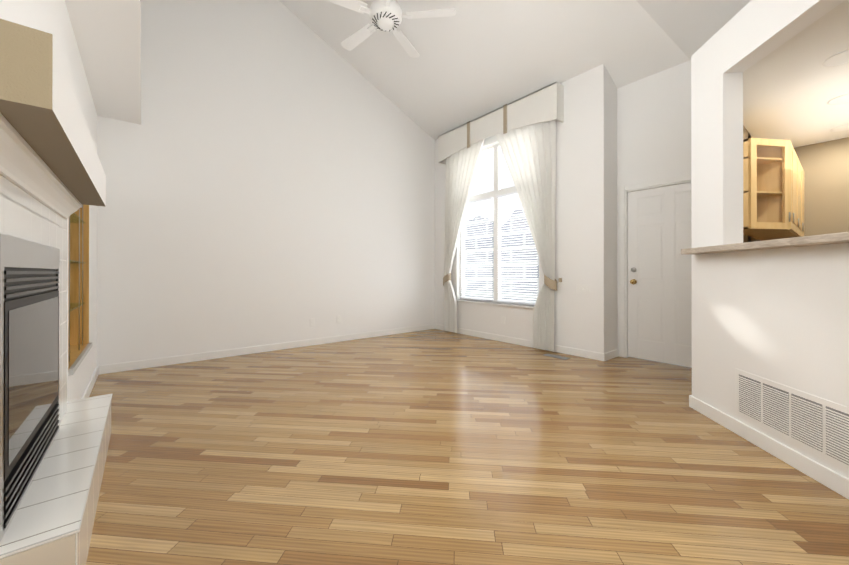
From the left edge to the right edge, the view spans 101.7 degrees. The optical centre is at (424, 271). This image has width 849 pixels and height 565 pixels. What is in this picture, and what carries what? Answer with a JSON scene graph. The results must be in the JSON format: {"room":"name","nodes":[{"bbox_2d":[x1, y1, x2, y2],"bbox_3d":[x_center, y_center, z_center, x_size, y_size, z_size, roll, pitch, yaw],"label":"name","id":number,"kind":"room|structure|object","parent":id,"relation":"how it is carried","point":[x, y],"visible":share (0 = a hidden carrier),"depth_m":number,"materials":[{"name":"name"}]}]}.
{"room":"living room","nodes":[
{"label":"living room","id":0,"kind":"room"},
{"bbox_2d":[0,0,96,401],"bbox_3d":[-0.900,-2.256,0.231,0.400,6.600,8.600,0,0,-39],"label":"wall","id":1,"kind":"structure","parent":0,"point":[51,17],"depth_m":2.31,"materials":[{"name":"white paint"}]},
{"bbox_2d":[68,204,91,374],"bbox_3d":[-2.663,-0.053,2.480,0.322,1.398,1.080,0,0,-39],"label":"frame","id":2,"kind":"object","parent":1,"relation":"attached to","point":[79,346],"visible":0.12,"depth_m":2.92,"materials":[{"name":"brown wood"}]},
{"bbox_2d":[82,365,101,397],"bbox_3d":[-2.756,1.003,2.822,0.013,0.090,1.770,0,0,-39],"label":"baseboard","id":3,"kind":"structure","parent":1,"relation":"attached to","point":[98,370],"depth_m":3.09,"materials":[{"name":"white wood"}]},
{"bbox_2d":[65,0,140,124],"bbox_3d":[-0.549,-3.578,0.391,0.344,3.955,8.400,0,0,-39],"label":"wall","id":4,"kind":"structure","parent":0,"point":[107,33],"depth_m":2.51,"materials":[{"name":"white paint"}]},
{"bbox_2d":[97,0,434,365],"bbox_3d":[-1.637,-2.248,5.052,4.960,6.600,0.200,0,0,-39],"label":"wall","id":5,"kind":"structure","parent":0,"point":[268,166],"depth_m":4.46,"materials":[{"name":"white paint"}]},
{"bbox_2d":[102,324,433,373],"bbox_3d":[-1.569,1.007,4.963,4.560,0.090,0.016,0,0,-39],"label":"baseboard","id":6,"kind":"structure","parent":5,"relation":"attached to","point":[126,366],"depth_m":4.38,"materials":[{"name":"white wood"}]},
{"bbox_2d":[86,329,848,564],"bbox_3d":[1.406,1.047,2.239,7.000,0.001,8.800,0,0,-39],"label":"floor","id":7,"kind":"structure","parent":0,"point":[433,447],"depth_m":1.84,"materials":[{"name":"brown wood"}]},
{"bbox_2d":[0,19,112,564],"bbox_3d":[-1.490,0.243,1.428,0.205,1.605,2.006,0,0,-39],"label":"fireplace","id":8,"kind":"object","parent":7,"relation":"on","point":[54,444],"visible":1,"depth_m":1.19,"materials":[{"name":"tile"}]},
{"bbox_2d":[544,354,569,359],"bbox_3d":[1.628,1.047,4.267,0.110,0.005,0.300,0,0,-39],"label":"floor vent","id":9,"kind":"object","parent":7,"relation":"in","point":[556,356],"visible":0.93,"depth_m":4.26,"materials":[{"name":"grey metal"}]},
{"bbox_2d":[279,0,689,139],"bbox_3d":[-0.314,-3.366,3.695,5.390,2.334,4.080,0,0,-39],"label":"ceiling","id":10,"kind":"structure","parent":0,"point":[475,59],"depth_m":4.37,"materials":[{"name":"white paint"}]},
{"bbox_2d":[326,0,455,57],"bbox_3d":[-0.463,-3.025,3.742,1.440,0.770,1.440,0,0,-39],"label":"ceiling fan","id":11,"kind":"object","parent":10,"relation":"hanging from","point":[385,15],"visible":1,"depth_m":3.69,"materials":[{"name":"white"}]},
{"bbox_2d":[435,64,616,352],"bbox_3d":[1.311,-2.247,5.505,0.580,6.600,3.230,0,0,-39],"label":"wall","id":12,"kind":"structure","parent":0,"point":[586,202],"depth_m":4.30,"materials":[{"name":"white paint"}]},
{"bbox_2d":[457,300,533,308],"bbox_3d":[1.078,0.495,5.355,0.105,0.025,1.660,0,0,-39],"label":"window sill","id":13,"kind":"structure","parent":12,"relation":"attached to","point":[500,304],"depth_m":5.26,"materials":[{"name":"white wood"}]},
{"bbox_2d":[460,143,538,305],"bbox_3d":[1.138,-0.757,5.406,0.070,2.480,1.600,0,0,-39],"label":"window","id":14,"kind":"structure","parent":12,"relation":"in","point":[498,190],"depth_m":5.39,"materials":[{"name":"white"}]},
{"bbox_2d":[460,192,537,304],"bbox_3d":[1.096,-0.352,5.371,0.050,1.630,1.490,0,0,-39],"label":"window blinds","id":15,"kind":"object","parent":14,"relation":"attached to","point":[469,297],"visible":0.94,"depth_m":5.27,"materials":[{"name":"white plastic"}]},
{"bbox_2d":[438,82,563,163],"bbox_3d":[1.014,-2.157,5.269,0.176,0.469,2.250,0,0,-39],"label":"valance","id":16,"kind":"object","parent":12,"relation":"attached to","point":[545,104],"visible":1,"depth_m":4.92,"materials":[{"name":"fabric"}]},
{"bbox_2d":[443,139,484,332],"bbox_3d":[0.666,-0.654,5.718,0.143,3.365,1.060,0,0,-39],"label":"curtain","id":17,"kind":"object","parent":16,"relation":"hanging from","point":[461,166],"visible":0.9,"depth_m":5.87,"materials":[{"name":"white fabric"}]},
{"bbox_2d":[496,120,561,351],"bbox_3d":[1.368,-0.656,4.858,0.143,3.365,1.120,0,0,-39],"label":"curtain","id":18,"kind":"object","parent":16,"relation":"hanging from","point":[529,152],"visible":0.92,"depth_m":4.61,"materials":[{"name":"white fabric"}]},
{"bbox_2d":[434,324,605,360],"bbox_3d":[1.159,1.008,5.217,0.013,0.090,3.013,0,0,-39],"label":"baseboard","id":19,"kind":"structure","parent":12,"relation":"attached to","point":[560,349],"depth_m":4.89,"materials":[{"name":"white wood"}]},
{"bbox_2d":[577,284,589,293],"bbox_3d":[1.950,0.211,4.247,0.019,0.119,0.169,0,0,-39],"label":"switch plate","id":20,"kind":"object","parent":12,"relation":"attached to","point":[583,288],"visible":1,"depth_m":4.25,"materials":[{"name":"white plastic"}]},
{"bbox_2d":[606,349,618,360],"bbox_3d":[2.274,1.006,4.187,0.350,0.090,0.020,0,0,-39],"label":"baseboard","id":21,"kind":"structure","parent":12,"relation":"attached to","point":[615,353],"depth_m":4.18,"materials":[{"name":"white wood"}]},
{"bbox_2d":[617,60,750,348],"bbox_3d":[4.132,-2.252,2.322,0.160,6.600,5.470,0,0,-39],"label":"wall","id":22,"kind":"structure","parent":0,"point":[653,127],"depth_m":4.00,"materials":[{"name":"white paint"}]},
{"bbox_2d":[619,174,690,357],"bbox_3d":[2.803,-0.001,3.930,0.178,2.102,1.034,0,0,-39],"label":"door frame","id":23,"kind":"structure","parent":22,"relation":"attached to","point":[623,270],"depth_m":4.24,"materials":[{"name":"white wood"}]},
{"bbox_2d":[628,182,691,367],"bbox_3d":[2.756,0.033,3.893,0.102,2.010,0.874,0,0,-39],"label":"door","id":24,"kind":"structure","parent":22,"relation":"in","point":[659,285],"depth_m":3.97,"materials":[{"name":"white wood"}]},
{"bbox_2d":[636,0,750,59],"bbox_3d":[2.011,-3.106,0.849,5.390,2.863,6.270,0,0,-39],"label":"ceiling","id":25,"kind":"structure","parent":0,"point":[690,28],"depth_m":3.33,"materials":[{"name":"white paint"}]},
{"bbox_2d":[743,125,760,242],"bbox_3d":[3.078,-0.311,3.387,2.360,2.720,0.120,0,0,-39],"label":"wall","id":26,"kind":"structure","parent":0,"point":[745,136],"depth_m":3.32,"materials":[{"name":"beige paint"}]},
{"bbox_2d":[743,139,798,237],"bbox_3d":[3.105,-0.721,3.124,0.524,0.740,0.321,0,0,-39],"label":"upper cabinet","id":27,"kind":"object","parent":26,"relation":"attached to","point":[773,189],"depth_m":2.88,"materials":[{"name":"brown wood"}]},
{"bbox_2d":[755,161,802,240],"bbox_3d":[3.488,-0.721,3.438,0.466,0.740,0.321,0,0,-39],"label":"upper cabinet","id":28,"kind":"object","parent":26,"relation":"attached to","point":[800,234],"depth_m":3.45,"materials":[{"name":"brown wood"}]},
{"bbox_2d":[767,170,803,239],"bbox_3d":[3.850,-0.720,3.733,0.467,0.740,0.321,0,0,-39],"label":"upper cabinet","id":29,"kind":"object","parent":26,"relation":"attached to","point":[803,170],"depth_m":3.64,"materials":[{"name":"brown wood"}]},
{"bbox_2d":[691,0,848,478],"bbox_3d":[1.985,-0.314,1.230,0.125,2.720,2.900,0,0,6],"label":"wall","id":30,"kind":"structure","parent":0,"point":[779,315],"depth_m":2.18,"materials":[{"name":"white paint"}]},
{"bbox_2d":[681,232,848,253],"bbox_3d":[1.950,-0.154,1.283,0.265,0.040,2.700,0,0,6],"label":"countertop","id":31,"kind":"structure","parent":30,"relation":"on","point":[833,238],"depth_m":1.84,"materials":[{"name":"beige stone"}]},
{"bbox_2d":[689,395,848,498],"bbox_3d":[1.952,1.001,1.269,2.155,0.090,2.066,0,0,-39],"label":"baseboard","id":32,"kind":"structure","parent":30,"relation":"attached to","point":[826,477],"depth_m":1.93,"materials":[{"name":"white wood"}]},
{"bbox_2d":[735,368,848,471],"bbox_3d":[1.973,0.774,1.787,0.010,0.295,0.930,0,0,6],"label":"air vent","id":33,"kind":"object","parent":30,"relation":"in","point":[816,425],"visible":1,"depth_m":1.83,"materials":[{"name":"white metal"}]},
{"bbox_2d":[743,0,848,147],"bbox_3d":[3.641,-1.525,1.119,4.361,0.300,4.230,0,0,-39],"label":"ceiling","id":34,"kind":"structure","parent":0,"point":[792,86],"depth_m":2.58,"materials":[{"name":"white paint"}]},
{"bbox_2d":[822,49,848,65],"bbox_3d":[2.689,-1.371,2.206,0.199,0.004,0.199,0,0,45],"label":"recessed light","id":35,"kind":"object","parent":34,"relation":"in","point":[840,58],"depth_m":2.23,"materials":[{"name":"white"}]},
{"bbox_2d":[827,93,848,104],"bbox_3d":[3.331,-1.370,2.731,0.199,0.004,0.199,0,0,45],"label":"recessed light","id":36,"kind":"object","parent":34,"relation":"in","point":[844,98],"depth_m":2.76,"materials":[{"name":"white"}]},
{"bbox_2d":[830,124,848,131],"bbox_3d":[3.997,-1.369,3.275,0.199,0.004,0.199,0,0,45],"label":"recessed light","id":37,"kind":"object","parent":34,"relation":"in","point":[843,127],"depth_m":3.30,"materials":[{"name":"white"}]},
{"bbox_2d":[794,137,848,235],"bbox_3d":[5.280,-0.312,2.494,0.180,2.720,4.290,0,0,-39],"label":"wall","id":38,"kind":"structure","parent":0,"point":[825,166],"depth_m":3.64,"materials":[{"name":"beige paint"}]},
{"label":"outside","id":39,"kind":"structure","parent":0,"visible":0},
{"bbox_2d":[465,150,538,300],"bbox_3d":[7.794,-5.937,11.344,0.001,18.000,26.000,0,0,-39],"label":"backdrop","id":40,"kind":"structure","parent":39,"point":[485,177],"depth_m":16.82,"materials":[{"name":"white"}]}
]}

